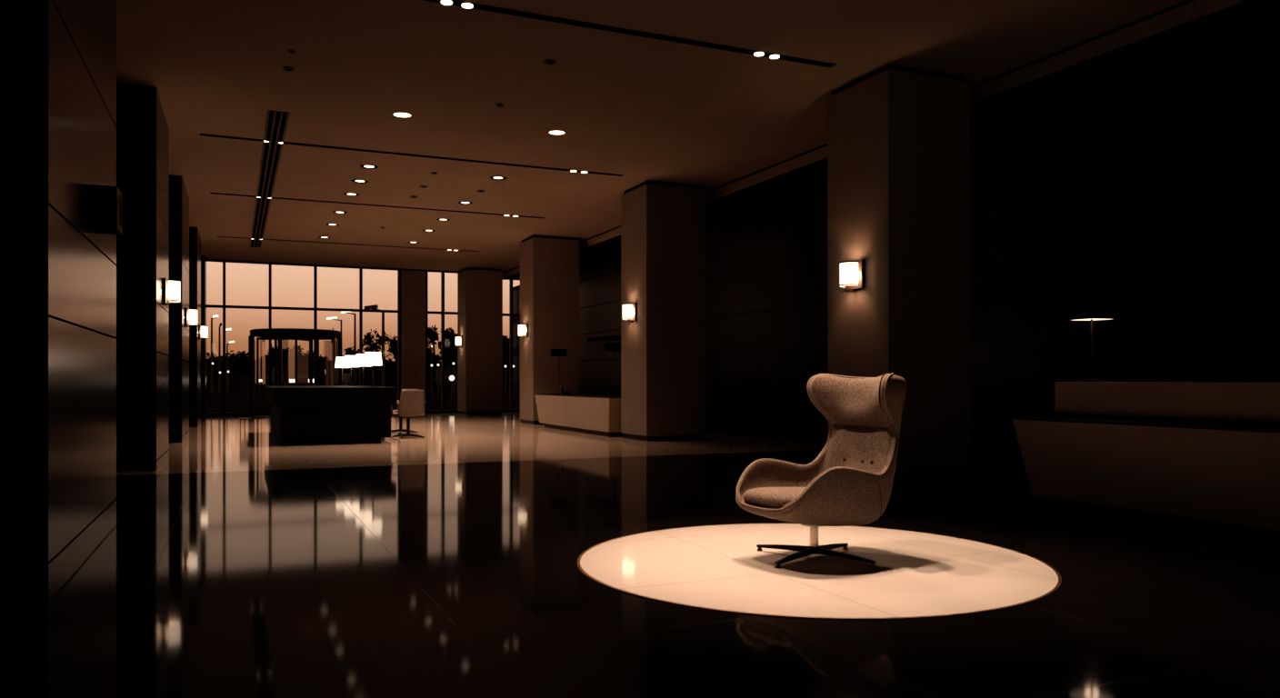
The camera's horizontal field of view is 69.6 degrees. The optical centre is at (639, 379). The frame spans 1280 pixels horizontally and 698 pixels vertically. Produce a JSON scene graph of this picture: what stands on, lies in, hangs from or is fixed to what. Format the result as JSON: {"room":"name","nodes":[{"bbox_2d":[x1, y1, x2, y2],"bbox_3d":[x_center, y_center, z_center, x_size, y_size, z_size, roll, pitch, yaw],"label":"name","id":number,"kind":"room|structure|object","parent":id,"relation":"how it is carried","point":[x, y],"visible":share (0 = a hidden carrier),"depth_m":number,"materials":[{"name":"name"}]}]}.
{"room":"lobby","nodes":[
{"label":"lobby","id":0,"kind":"room"},
{"bbox_2d":[400,270,425,413],"bbox_3d":[-6.694,-1.125,27.125,0.700,4.250,0.270,0,0,-24],"label":"wall","id":1,"kind":"structure","parent":0,"point":[413,283],"depth_m":27.00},
{"bbox_2d":[206,260,400,417],"bbox_3d":[-9.600,-1.125,25.846,5.650,4.250,0.160,0,0,-24],"label":"window","id":2,"kind":"structure","parent":1,"relation":"in","point":[224,306],"depth_m":25.95,"materials":[{"name":"black metal"}]},
{"bbox_2d":[206,259,459,273],"bbox_3d":[-8.477,-3.225,26.211,11.200,0.050,0.080,0,0,-24],"label":"trim","id":3,"kind":"structure","parent":1,"relation":"attached to","point":[207,260],"depth_m":26.02,"materials":[{"name":"black metal"}]},
{"bbox_2d":[425,271,519,413],"bbox_3d":[-4.890,-1.125,27.929,3.250,4.250,0.160,0,0,-24],"label":"window","id":4,"kind":"structure","parent":1,"relation":"in","point":[442,313],"depth_m":27.43,"materials":[{"name":"black metal"}]},
{"bbox_2d":[0,412,1279,697],"bbox_3d":[-2.205,1.050,11.845,11.550,0.100,31.850,0,0,-24],"label":"floor","id":5,"kind":"structure","parent":0,"point":[462,580],"depth_m":4.26,"materials":[{"name":"black stone"}]},
{"bbox_2d":[0,0,116,588],"bbox_3d":[-3.976,-1.125,5.493,1.200,4.249,2.660,0,0,-23],"label":"pier","id":6,"kind":"object","parent":5,"relation":"on","point":[58,57],"visible":0.92,"depth_m":4.67,"materials":[{"name":"black stone"}]},
{"bbox_2d":[91,184,122,234],"bbox_3d":[-3.453,-1.100,5.970,0.140,0.270,0.280,0,0,-23],"label":"wall box","id":7,"kind":"object","parent":6,"relation":"attached to","point":[106,200],"visible":1,"depth_m":5.85,"materials":[{"name":"black"}]},
{"bbox_2d":[118,197,119,224],"bbox_3d":[-3.396,-1.100,5.990,0.006,0.180,0.193,0,0,-23],"label":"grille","id":8,"kind":"object","parent":7,"relation":"attached to","point":[118,197],"depth_m":6.01,"materials":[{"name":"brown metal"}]},
{"bbox_2d":[116,82,168,471],"bbox_3d":[-6.282,-1.125,10.826,1.200,4.249,1.860,0,0,-23],"label":"pier","id":9,"kind":"object","parent":5,"relation":"on","point":[142,127],"visible":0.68,"depth_m":10.15,"materials":[{"name":"black stone"}]},
{"bbox_2d":[162,278,180,305],"bbox_3d":[-5.671,-1.062,11.166,0.191,0.315,0.300,0,0,-23],"label":"wall sconce","id":10,"kind":"object","parent":9,"relation":"attached to","point":[174,285],"visible":1,"depth_m":11.08,"materials":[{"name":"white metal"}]},
{"bbox_2d":[168,174,189,443],"bbox_3d":[-8.238,-1.125,15.351,1.200,4.249,2.060,0,0,-23],"label":"pier","id":11,"kind":"object","parent":5,"relation":"on","point":[178,199],"visible":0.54,"depth_m":14.62,"materials":[{"name":"black"}]},
{"bbox_2d":[184,307,198,327],"bbox_3d":[-7.516,-1.042,15.434,0.191,0.315,0.300,0,0,-23],"label":"wall sconce","id":12,"kind":"object","parent":11,"relation":"attached to","point":[190,315],"visible":1,"depth_m":15.34,"materials":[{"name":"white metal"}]},
{"bbox_2d":[189,226,200,427],"bbox_3d":[-10.335,-1.125,20.202,1.200,4.249,1.890,0,0,-23],"label":"pier","id":13,"kind":"object","parent":5,"relation":"on","point":[195,240],"visible":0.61,"depth_m":19.56,"materials":[{"name":"black"}]},
{"bbox_2d":[198,324,208,339],"bbox_3d":[-9.560,-1.042,20.162,0.191,0.315,0.300,0,0,-23],"label":"wall sconce","id":14,"kind":"object","parent":13,"relation":"attached to","point":[203,330],"visible":1,"depth_m":20.08,"materials":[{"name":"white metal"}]},
{"bbox_2d":[200,254,206,418],"bbox_3d":[-12.032,-1.125,24.126,1.200,4.249,0.860,0,0,-23],"label":"pier","id":15,"kind":"object","parent":5,"relation":"on","point":[203,257],"visible":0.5,"depth_m":23.95,"materials":[{"name":"black"}]},
{"bbox_2d":[248,328,341,417],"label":"door","id":16,"kind":"structure","parent":5,"relation":"on","point":[285,339],"depth_m":25.46,"materials":[{"name":"black"}]},
{"bbox_2d":[264,385,396,446],"bbox_3d":[-5.481,0.557,16.039,1.850,0.885,4.130,0,0,-24],"label":"desk","id":17,"kind":"object","parent":5,"relation":"on","point":[318,415],"visible":1,"depth_m":14.19,"materials":[{"name":"black wood"}]},
{"bbox_2d":[334,356,349,386],"bbox_3d":[-5.624,-0.160,17.413,0.256,0.550,0.256,0,0,-24],"label":"desk lamp","id":18,"kind":"object","parent":17,"relation":"on","point":[339,361],"visible":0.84,"depth_m":17.30,"materials":[{"name":"white fabric"}]},
{"bbox_2d":[342,373,350,385],"bbox_3d":[-5.676,-0.005,17.828,0.180,0.240,0.120,0,0,-24],"label":"screen","id":19,"kind":"object","parent":17,"relation":"on","point":[346,377],"visible":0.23,"depth_m":17.82,"materials":[{"name":"black plastic"}]},
{"bbox_2d":[343,355,359,386],"bbox_3d":[-5.151,-0.160,16.442,0.256,0.550,0.256,0,0,-24],"label":"desk lamp","id":20,"kind":"object","parent":17,"relation":"on","point":[349,361],"visible":0.84,"depth_m":16.33,"materials":[{"name":"white fabric"}]},
{"bbox_2d":[354,353,372,387],"bbox_3d":[-4.646,-0.160,15.473,0.256,0.550,0.256,0,0,-24],"label":"desk lamp","id":21,"kind":"object","parent":17,"relation":"on","point":[360,357],"visible":0.77,"depth_m":15.36,"materials":[{"name":"white fabric"}]},
{"bbox_2d":[363,351,382,387],"bbox_3d":[-4.204,-0.160,14.499,0.256,0.550,0.256,0,0,-24],"label":"desk lamp","id":22,"kind":"object","parent":17,"relation":"on","point":[371,358],"visible":0.99,"depth_m":14.40,"materials":[{"name":"white fabric"}]},
{"bbox_2d":[390,389,417,433],"bbox_3d":[-4.474,0.582,17.290,0.520,0.833,0.588,0,0,31],"label":"swivel chair","id":23,"kind":"object","parent":5,"relation":"on","point":[400,429],"visible":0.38,"depth_m":17.28,"materials":[{"name":"brown"}]},
{"bbox_2d":[390,390,426,439],"bbox_3d":[-3.992,0.582,15.883,0.588,0.833,0.520,0,0,-32],"label":"swivel chair","id":24,"kind":"object","parent":5,"relation":"on","point":[412,403],"visible":0.95,"depth_m":15.72,"materials":[{"name":"brown"}]},
{"bbox_2d":[457,267,502,414],"bbox_3d":[-4.728,-1.125,27.191,1.090,4.250,1.060,0,0,-24],"label":"column","id":25,"kind":"structure","parent":5,"relation":"on","point":[479,290],"depth_m":26.74,"materials":[{"name":"black"}]},
{"bbox_2d":[455,336,462,347],"bbox_3d":[-5.302,-1.123,26.905,0.191,0.315,0.300,0,0,-24],"label":"wall sconce","id":26,"kind":"object","parent":25,"relation":"attached to","point":[458,339],"visible":1,"depth_m":26.81,"materials":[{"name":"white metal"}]},
{"bbox_2d":[520,234,579,424],"bbox_3d":[-2.099,-1.125,21.247,1.090,4.250,1.060,0,0,-24],"label":"column","id":27,"kind":"structure","parent":5,"relation":"on","point":[549,265],"depth_m":20.79,"materials":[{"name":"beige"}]},
{"bbox_2d":[517,323,528,338],"bbox_3d":[-2.693,-1.123,21.006,0.191,0.315,0.300,0,0,-24],"label":"wall sconce","id":28,"kind":"object","parent":27,"relation":"attached to","point":[523,329],"visible":1,"depth_m":20.91,"materials":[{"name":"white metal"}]},
{"bbox_2d":[534,393,622,437],"bbox_3d":[-1.044,0.650,17.974,0.769,0.700,4.277,0,0,-24],"label":"reception desk","id":29,"kind":"object","parent":5,"relation":"on","point":[597,415],"visible":0.75,"depth_m":17.26,"materials":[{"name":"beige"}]},
{"bbox_2d":[550,349,566,394],"bbox_3d":[-1.703,-0.175,19.301,0.330,0.950,0.330,0,0,-24],"label":"table lamp","id":30,"kind":"object","parent":29,"relation":"on","point":[558,353],"visible":0.88,"depth_m":19.17,"materials":[{"name":"black metal"}]},
{"bbox_2d":[559,386,569,394],"bbox_3d":[-1.563,0.220,19.046,0.190,0.160,0.180,0,0,-24],"label":"desk phone","id":31,"kind":"object","parent":29,"relation":"on","point":[561,388],"visible":1,"depth_m":18.97,"materials":[{"name":"black plastic"}]},
{"bbox_2d":[535,393,620,398],"bbox_3d":[-1.040,0.310,17.976,0.750,0.020,4.256,0,0,-24],"label":"countertop","id":32,"kind":"structure","parent":29,"relation":"on","point":[571,395],"depth_m":17.49,"materials":[{"name":"black"}]},
{"bbox_2d":[604,342,620,397],"bbox_3d":[-0.452,-0.175,16.202,0.330,0.950,0.330,0,0,-24],"label":"table lamp","id":33,"kind":"object","parent":29,"relation":"on","point":[614,347],"visible":0.84,"depth_m":16.08,"materials":[{"name":"black metal"}]},
{"bbox_2d":[620,180,706,441],"bbox_3d":[0.389,-1.125,15.623,1.090,4.250,1.060,0,0,-24],"label":"column","id":34,"kind":"structure","parent":5,"relation":"on","point":[664,224],"depth_m":15.17,"materials":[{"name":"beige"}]},
{"bbox_2d":[621,302,636,322],"bbox_3d":[-0.201,-1.123,15.373,0.191,0.315,0.300,0,0,-24],"label":"wall sconce","id":35,"kind":"object","parent":34,"relation":"attached to","point":[629,310],"visible":1,"depth_m":15.28,"materials":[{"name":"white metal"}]},
{"bbox_2d":[577,523,1061,619],"bbox_3d":[0.934,0.997,5.115,2.562,0.004,2.562,0,0,-24],"label":"inlay","id":36,"kind":"object","parent":5,"relation":"on","point":[715,567],"visible":0.98,"depth_m":4.79,"materials":[{"name":"stone"}]},
{"bbox_2d":[735,372,906,569],"bbox_3d":[1.001,0.478,5.143,0.888,1.035,0.693,0,0,-26],"label":"chair","id":37,"kind":"object","parent":36,"relation":"on","point":[850,482],"visible":1,"depth_m":5.11,"materials":[{"name":"fabric"}]},
{"bbox_2d":[743,487,805,509],"bbox_3d":[0.909,0.655,5.092,0.636,0.121,0.504,0,0,-32],"label":"seat cushion","id":38,"kind":"object","parent":37,"relation":"on","point":[754,497],"depth_m":4.90,"materials":[{"name":"fabric"}]},
{"bbox_2d":[827,63,969,477],"bbox_3d":[2.824,-1.125,10.117,1.090,4.250,1.060,0,0,-24],"label":"column","id":39,"kind":"structure","parent":5,"relation":"on","point":[898,136],"depth_m":9.69,"materials":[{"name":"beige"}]},
{"bbox_2d":[839,260,864,290],"bbox_3d":[2.234,-1.117,9.867,0.191,0.315,0.300,0,0,-24],"label":"wall sconce","id":40,"kind":"object","parent":39,"relation":"attached to","point":[852,273],"visible":1,"depth_m":9.78,"materials":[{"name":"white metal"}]},
{"bbox_2d":[1012,381,1279,542],"bbox_3d":[4.239,0.507,5.582,0.769,0.985,4.377,0,0,-24],"label":"reception desk","id":41,"kind":"object","parent":5,"relation":"on","point":[1205,456],"visible":1,"depth_m":6.32,"materials":[{"name":"black wood"}]},
{"bbox_2d":[1068,299,1115,381],"bbox_3d":[3.508,-0.300,7.150,0.330,0.630,0.330,0,0,-24],"label":"table lamp","id":42,"kind":"object","parent":41,"relation":"on","point":[1085,310],"visible":0.98,"depth_m":7.03,"materials":[{"name":"black metal"}]},
{"bbox_2d":[1014,416,1279,432],"bbox_3d":[4.244,0.310,5.584,0.750,0.020,4.356,0,0,-24],"label":"countertop","id":43,"kind":"structure","parent":41,"relation":"on","point":[1067,419],"depth_m":6.38,"materials":[{"name":"black"}]},
{"bbox_2d":[1055,381,1279,421],"bbox_3d":[4.349,0.140,5.543,0.400,0.250,4.180,0,0,-24],"label":"countertop","id":44,"kind":"structure","parent":41,"relation":"on","point":[1240,401],"depth_m":6.43,"materials":[{"name":"paint"}]},
{"bbox_2d":[116,0,1185,272],"bbox_3d":[-2.685,-3.325,11.633,10.500,0.150,31.850,0,0,-24],"label":"ceiling","id":45,"kind":"structure","parent":0,"point":[641,109],"depth_m":10.50,"materials":[{"name":"paint"}]},
{"bbox_2d":[250,110,289,247],"bbox_3d":[-6.875,-3.245,16.805,0.260,0.010,12.400,0,0,-24],"label":"ceiling vent","id":46,"kind":"object","parent":45,"relation":"in","point":[276,122],"visible":1,"depth_m":14.08,"materials":[{"name":"brown metal"}]},
{"bbox_2d":[282,66,293,70],"bbox_3d":[-3.666,-3.238,9.598,0.110,0.024,0.110,0,0,-24],"label":"ceiling detector","id":47,"kind":"object","parent":45,"relation":"attached to","point":[286,68],"visible":1,"depth_m":9.57,"materials":[{"name":"black plastic"}]},
{"bbox_2d":[332,210,346,213],"bbox_3d":[-5.814,-3.245,17.843,0.260,0.007,0.260,0,0,-24],"label":"recessed light","id":48,"kind":"object","parent":45,"relation":"in","point":[335,212],"visible":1,"depth_m":17.82,"materials":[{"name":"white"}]},
{"bbox_2d":[217,236,479,251],"bbox_3d":[-6.823,-3.244,22.077,6.020,0.013,0.110,0,0,-24],"label":"ceiling track","id":49,"kind":"object","parent":45,"relation":"attached to","point":[217,236],"visible":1,"depth_m":21.99,"materials":[{"name":"black metal"}]},
{"bbox_2d":[343,192,359,196],"bbox_3d":[-5.046,-3.245,16.105,0.260,0.007,0.260,0,0,-24],"label":"recessed light","id":50,"kind":"object","parent":45,"relation":"in","point":[345,194],"visible":1,"depth_m":16.08,"materials":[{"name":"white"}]},
{"bbox_2d":[351,179,368,182],"bbox_3d":[-4.573,-3.245,15.035,0.260,0.007,0.260,0,0,-24],"label":"recessed light","id":51,"kind":"object","parent":45,"relation":"in","point":[354,180],"visible":1,"depth_m":15.04,"materials":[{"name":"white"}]},
{"bbox_2d":[360,164,378,169],"bbox_3d":[-4.120,-3.245,14.011,0.260,0.007,0.260,0,0,-24],"label":"recessed light","id":52,"kind":"object","parent":45,"relation":"in","point":[369,166],"visible":1,"depth_m":14.03,"materials":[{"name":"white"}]},
{"bbox_2d":[210,192,544,218],"bbox_3d":[-4.697,-3.244,17.233,6.070,0.013,0.110,0,0,-24],"label":"ceiling track","id":53,"kind":"object","parent":45,"relation":"attached to","point":[210,193],"visible":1,"depth_m":17.17,"materials":[{"name":"black metal"}]},
{"bbox_2d":[391,111,412,118],"bbox_3d":[-2.910,-3.245,11.277,0.260,0.007,0.260,0,0,-24],"label":"recessed light","id":54,"kind":"object","parent":45,"relation":"in","point":[401,115],"visible":1,"depth_m":11.28,"materials":[{"name":"paint"}]},
{"bbox_2d":[393,112,410,117],"bbox_3d":[-2.910,-3.247,11.277,0.209,0.002,0.209,0,0,21],"label":"diffuser","id":55,"kind":"object","parent":54,"relation":"attached to","point":[397,115],"depth_m":11.28,"materials":[{"name":"white plastic"}]},
{"bbox_2d":[199,133,623,176],"bbox_3d":[-3.056,-3.244,13.410,6.060,0.013,0.110,0,0,-24],"label":"ceiling track","id":56,"kind":"object","parent":45,"relation":"attached to","point":[202,135],"visible":1,"depth_m":13.29,"materials":[{"name":"black metal"}]},
{"bbox_2d":[436,218,449,220],"bbox_3d":[-3.985,-3.245,18.652,0.260,0.007,0.260,0,0,-24],"label":"recessed light","id":57,"kind":"object","parent":45,"relation":"in","point":[439,219],"visible":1,"depth_m":18.63,"materials":[{"name":"white"}]},
{"bbox_2d":[458,200,472,204],"bbox_3d":[-3.201,-3.245,16.878,0.260,0.007,0.260,0,0,-24],"label":"recessed light","id":58,"kind":"object","parent":45,"relation":"in","point":[464,202],"visible":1,"depth_m":16.91,"materials":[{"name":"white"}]},
{"bbox_2d":[490,176,506,179],"bbox_3d":[-2.278,-3.245,14.793,0.260,0.007,0.260,0,0,-24],"label":"recessed light","id":59,"kind":"object","parent":45,"relation":"in","point":[491,177],"visible":1,"depth_m":14.78,"materials":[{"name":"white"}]},
{"bbox_2d":[543,60,555,64],"bbox_3d":[-0.921,-3.238,9.401,0.120,0.024,0.120,0,0,-24],"label":"ceiling detector","id":60,"kind":"object","parent":45,"relation":"attached to","point":[546,62],"visible":1,"depth_m":9.38,"materials":[{"name":"black plastic"}]},
{"bbox_2d":[547,130,566,135],"bbox_3d":[-1.090,-3.245,12.082,0.260,0.007,0.260,0,0,-24],"label":"recessed light","id":61,"kind":"object","parent":45,"relation":"in","point":[550,132],"visible":1,"depth_m":12.07,"materials":[{"name":"paint"}]},
{"bbox_2d":[549,130,564,134],"bbox_3d":[-1.090,-3.247,12.082,0.209,0.002,0.209,0,0,21],"label":"diffuser","id":62,"kind":"object","parent":61,"relation":"attached to","point":[550,132],"depth_m":12.09,"materials":[{"name":"white plastic"}]},
{"bbox_2d":[422,0,836,67],"bbox_3d":[-0.781,-3.244,8.293,6.080,0.013,0.110,0,0,-24],"label":"ceiling track","id":63,"kind":"object","parent":45,"relation":"attached to","point":[465,5],"visible":1,"depth_m":8.57,"materials":[{"name":"black metal"}]},
{"bbox_2d":[440,0,452,5],"bbox_3d":[-1.659,-3.241,7.904,0.100,0.009,0.100,0,0,-24],"label":"spotlight","id":64,"kind":"object","parent":63,"relation":"on","point":[445,2],"depth_m":7.89,"materials":[{"name":"white"}]},
{"bbox_2d":[461,2,473,8],"bbox_3d":[-1.494,-3.241,7.977,0.100,0.009,0.100,0,0,-24],"label":"spotlight","id":65,"kind":"object","parent":63,"relation":"on","point":[464,5],"depth_m":7.96,"materials":[{"name":"white"}]},
{"bbox_2d":[753,51,764,56],"bbox_3d":[1.185,-3.241,9.162,0.100,0.009,0.100,0,0,-24],"label":"spotlight","id":66,"kind":"object","parent":63,"relation":"on","point":[757,54],"depth_m":9.15,"materials":[{"name":"white"}]},
{"bbox_2d":[770,54,779,59],"bbox_3d":[1.350,-3.241,9.235,0.100,0.009,0.100,0,0,-24],"label":"spotlight","id":67,"kind":"object","parent":63,"relation":"on","point":[773,56],"depth_m":9.22,"materials":[{"name":"white"}]},
{"bbox_2d":[502,0,1195,273],"bbox_3d":[2.119,-3.235,13.665,0.008,0.029,31.680,0,0,-24],"label":"trim","id":68,"kind":"structure","parent":45,"relation":"attached to","point":[1185,2],"depth_m":9.33,"materials":[{"name":"black"}]},
{"bbox_2d":[502,0,1279,280],"bbox_3d":[2.631,-3.235,13.891,1.050,0.330,31.680,0,0,-24],"label":"ceiling","id":69,"kind":"structure","parent":0,"point":[1247,21],"depth_m":9.32,"materials":[{"name":"black"}]},
{"bbox_2d":[502,0,1246,279],"bbox_3d":[2.137,-3.154,13.673,0.030,0.168,31.680,0,0,-24],"label":"trim","id":70,"kind":"structure","parent":69,"relation":"attached to","point":[1196,9],"depth_m":9.15,"materials":[{"name":"paint"}]},
{"bbox_2d":[579,31,1279,465],"bbox_3d":[3.070,-1.035,14.097,0.120,4.070,31.700,0,0,-24],"label":"wall","id":71,"kind":"structure","parent":0,"point":[1157,195],"depth_m":10.17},
{"bbox_2d":[587,335,618,341],"bbox_3d":[-0.901,-1.020,22.728,0.160,0.090,1.900,0,0,-24],"label":"wall bar","id":72,"kind":"object","parent":71,"relation":"attached to","point":[609,337],"visible":1,"depth_m":22.59,"materials":[{"name":"black"}]},
{"label":"outside","id":73,"kind":"structure","parent":0,"visible":0},
{"bbox_2d":[206,386,519,412],"bbox_3d":[-10.870,1.150,185.267,310.000,0.200,292.340,0,0,-24],"label":"ground","id":74,"kind":"structure","parent":73,"point":[214,401],"depth_m":45.26,"materials":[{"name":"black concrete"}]},
{"bbox_2d":[211,362,213,393],"bbox_3d":[-32.478,-0.134,70.000,0.143,2.369,0.150,0,0,-24],"label":"garden light","id":75,"kind":"object","parent":74,"relation":"on","point":[212,363],"visible":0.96,"depth_m":69.97,"materials":[{"name":"black metal"}]},
{"bbox_2d":[210,314,218,392],"bbox_3d":[-34.708,-2.132,75.000,0.606,6.365,0.320,0,0,0],"label":"street light","id":76,"kind":"object","parent":74,"relation":"on","point":[215,315],"visible":0.81,"depth_m":74.92,"materials":[{"name":"black metal"}]},
{"bbox_2d":[206,352,226,379],"bbox_3d":[-54.984,-1.273,119.904,4.107,4.654,3.918,0,0,-24],"label":"tree","id":77,"kind":"object","parent":74,"relation":"on","point":[208,359],"visible":0.5,"depth_m":119.02,"materials":[{"name":"black plant"}]},
{"bbox_2d":[219,371,220,394],"bbox_3d":[-30.101,0.227,66.000,0.143,1.646,0.150,0,0,-24],"label":"garden light","id":78,"kind":"object","parent":74,"relation":"on","point":[219,372],"visible":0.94,"depth_m":65.97,"materials":[{"name":"black metal"}]},
{"bbox_2d":[218,322,222,392],"bbox_3d":[-35.590,-1.886,78.000,0.323,5.873,0.320,0,0,0],"label":"street light","id":79,"kind":"object","parent":74,"relation":"on","point":[220,325],"visible":0.88,"depth_m":77.94,"materials":[{"name":"black metal"}]},
{"bbox_2d":[227,370,229,394],"bbox_3d":[-29.514,0.194,66.000,0.143,1.711,0.150,0,0,-24],"label":"garden light","id":80,"kind":"object","parent":74,"relation":"on","point":[227,371],"visible":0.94,"depth_m":65.97,"materials":[{"name":"black metal"}]},
{"bbox_2d":[226,340,234,389],"bbox_3d":[-42.302,-1.491,95.000,0.829,5.081,0.320,0,0,0],"label":"street light","id":81,"kind":"object","parent":74,"relation":"on","point":[231,342],"visible":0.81,"depth_m":94.93,"materials":[{"name":"black metal"}]},
{"bbox_2d":[221,350,248,389],"bbox_3d":[-47.197,-1.210,107.862,3.321,4.521,3.227,0,0,-24],"label":"tree","id":82,"kind":"object","parent":74,"relation":"on","point":[238,363],"visible":0.93,"depth_m":107.23,"materials":[{"name":"black plant"}]},
{"bbox_2d":[265,369,272,386],"bbox_3d":[-32.364,0.050,79.965,1.980,2.000,4.697,0,0,-23],"label":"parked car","id":83,"kind":"object","parent":74,"relation":"on","point":[266,370],"visible":0.02,"depth_m":78.63,"materials":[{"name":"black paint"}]},
{"bbox_2d":[265,344,274,369],"bbox_3d":[-40.795,-1.479,104.304,3.838,5.068,3.719,0,0,-24],"label":"tree","id":84,"kind":"object","parent":74,"relation":"on","point":[273,348],"visible":0.18,"depth_m":103.30,"materials":[{"name":"black plant"}]},
{"bbox_2d":[271,365,313,386],"bbox_3d":[-23.358,0.050,61.968,1.980,2.000,4.697,0,0,-34],"label":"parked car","id":85,"kind":"object","parent":74,"relation":"on","point":[303,371],"visible":0.25,"depth_m":61.19,"materials":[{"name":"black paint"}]},
{"bbox_2d":[297,344,307,365],"bbox_3d":[-45.920,-1.874,122.070,4.170,5.860,4.292,0,0,-24],"label":"tree","id":86,"kind":"object","parent":74,"relation":"on","point":[300,353],"visible":0.16,"depth_m":121.51,"materials":[{"name":"black plant"}]},
{"bbox_2d":[299,349,325,380],"bbox_3d":[-38.879,-1.333,110.173,3.745,4.774,3.317,0,0,-24],"label":"tree","id":87,"kind":"object","parent":74,"relation":"on","point":[305,358],"visible":0.41,"depth_m":109.70,"materials":[{"name":"black plant"}]},
{"bbox_2d":[326,316,342,357],"bbox_3d":[-26.495,-2.221,80.000,1.384,6.542,0.320,0,0,0],"label":"street light","id":88,"kind":"object","parent":74,"relation":"on","point":[335,317],"visible":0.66,"depth_m":79.94,"materials":[{"name":"black metal"}]},
{"bbox_2d":[340,311,356,385],"bbox_3d":[-22.735,-2.209,72.000,1.185,6.518,0.320,0,0,0],"label":"street light","id":89,"kind":"object","parent":74,"relation":"on","point":[355,315],"visible":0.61,"depth_m":71.94,"materials":[{"name":"black metal"}]},
{"bbox_2d":[342,347,368,378],"bbox_3d":[-32.270,-1.404,104.109,2.986,4.913,3.124,0,0,-24],"label":"tree","id":90,"kind":"object","parent":74,"relation":"on","point":[348,351],"visible":0.21,"depth_m":103.25,"materials":[{"name":"black plant"}]},
{"bbox_2d":[206,360,508,387],"bbox_3d":[-30.399,-0.925,147.838,116.000,3.950,3.000,0,0,-24],"label":"hedge","id":91,"kind":"object","parent":74,"relation":"on","point":[389,376],"visible":0.02,"depth_m":141.85,"materials":[{"name":"black"}]},
{"bbox_2d":[364,304,379,309],"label":"street light","id":92,"kind":"object","parent":74,"relation":"on","point":[374,307],"depth_m":49.87,"materials":[{"name":"black metal"}]},
{"bbox_2d":[362,329,393,386],"bbox_3d":[-24.255,-1.867,85.029,2.867,5.844,2.513,0,0,-24],"label":"tree","id":93,"kind":"object","parent":74,"relation":"on","point":[368,339],"visible":0.64,"depth_m":84.83,"materials":[{"name":"black plant"}]},
{"bbox_2d":[380,312,385,386],"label":"street light","id":94,"kind":"object","parent":74,"relation":"on","point":[383,369],"depth_m":49.93,"materials":[{"name":"black metal"}]},
{"bbox_2d":[387,336,397,390],"bbox_3d":[-23.246,-1.633,87.987,2.150,5.372,1.883,0,0,-24],"label":"tree","id":95,"kind":"object","parent":74,"relation":"on","point":[393,345],"visible":0.53,"depth_m":87.67,"materials":[{"name":"black plant"}]},
{"bbox_2d":[430,364,432,396],"bbox_3d":[-13.564,0.014,60.000,0.143,2.073,0.150,0,0,-24],"label":"garden light","id":96,"kind":"object","parent":74,"relation":"on","point":[431,365],"visible":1,"depth_m":59.98,"materials":[{"name":"black metal"}]},
{"bbox_2d":[430,345,432,364],"bbox_3d":[-18.085,-0.974,80.000,0.143,4.047,0.150,0,0,-24],"label":"garden light","id":97,"kind":"object","parent":74,"relation":"on","point":[431,345],"visible":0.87,"depth_m":79.98,"materials":[{"name":"black metal"}]},
{"bbox_2d":[428,324,445,391],"bbox_3d":[-19.129,-2.059,84.966,2.468,6.232,2.601,0,0,-24],"label":"tree","id":98,"kind":"object","parent":74,"relation":"on","point":[433,336],"visible":0.59,"depth_m":84.85,"materials":[{"name":"black plant"}]},
{"bbox_2d":[437,363,439,396],"bbox_3d":[-13.149,-0.001,60.000,0.143,2.102,0.150,0,0,-24],"label":"garden light","id":99,"kind":"object","parent":74,"relation":"on","point":[437,364],"visible":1,"depth_m":59.98,"materials":[{"name":"black metal"}]},
{"bbox_2d":[434,367,457,393],"bbox_3d":[-14.774,0.050,71.974,1.980,2.000,4.675,0,0,-20],"label":"parked car","id":100,"kind":"object","parent":74,"relation":"on","point":[448,372],"visible":0.26,"depth_m":70.88,"materials":[{"name":"black paint"}]},
{"bbox_2d":[438,327,457,390],"bbox_3d":[-18.185,-2.047,89.899,3.256,6.203,3.098,0,0,-24],"label":"tree","id":101,"kind":"object","parent":74,"relation":"on","point":[450,347],"visible":0.59,"depth_m":89.16,"materials":[{"name":"black plant"}]},
{"bbox_2d":[449,375,454,399],"bbox_3d":[-9.809,0.403,48.000,0.285,1.295,0.300,0,0,-24],"label":"garden light","id":102,"kind":"object","parent":74,"relation":"on","point":[451,377],"visible":0.94,"depth_m":47.96,"materials":[{"name":"black metal"}]},
{"bbox_2d":[452,362,454,396],"bbox_3d":[-12.142,-0.046,60.000,0.143,2.191,0.150,0,0,-24],"label":"garden light","id":103,"kind":"object","parent":74,"relation":"on","point":[453,363],"visible":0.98,"depth_m":59.98,"materials":[{"name":"black metal"}]},
{"bbox_2d":[504,365,506,396],"bbox_3d":[-8.766,0.043,60.000,0.143,2.013,0.150,0,0,-24],"label":"garden light","id":104,"kind":"object","parent":74,"relation":"on","point":[505,365],"visible":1,"depth_m":59.98,"materials":[{"name":"black metal"}]},
{"bbox_2d":[502,334,509,390],"bbox_3d":[-12.715,-1.748,90.004,2.637,5.597,2.909,0,0,-24],"label":"tree","id":105,"kind":"object","parent":74,"relation":"on","point":[505,341],"visible":0.41,"depth_m":89.31,"materials":[{"name":"black plant"}]},
{"bbox_2d":[512,365,514,396],"bbox_3d":[-8.233,0.043,60.000,0.143,2.013,0.150,0,0,-24],"label":"garden light","id":106,"kind":"object","parent":74,"relation":"on","point":[513,365],"visible":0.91,"depth_m":59.98,"materials":[{"name":"black metal"}]},
{"bbox_2d":[512,284,519,395],"bbox_3d":[-5.541,-2.750,65.104,6.430,7.600,4.030,0,0,-24],"label":"office building","id":107,"kind":"structure","parent":74,"relation":"on","point":[515,289],"depth_m":64.08,"materials":[{"name":"black"}]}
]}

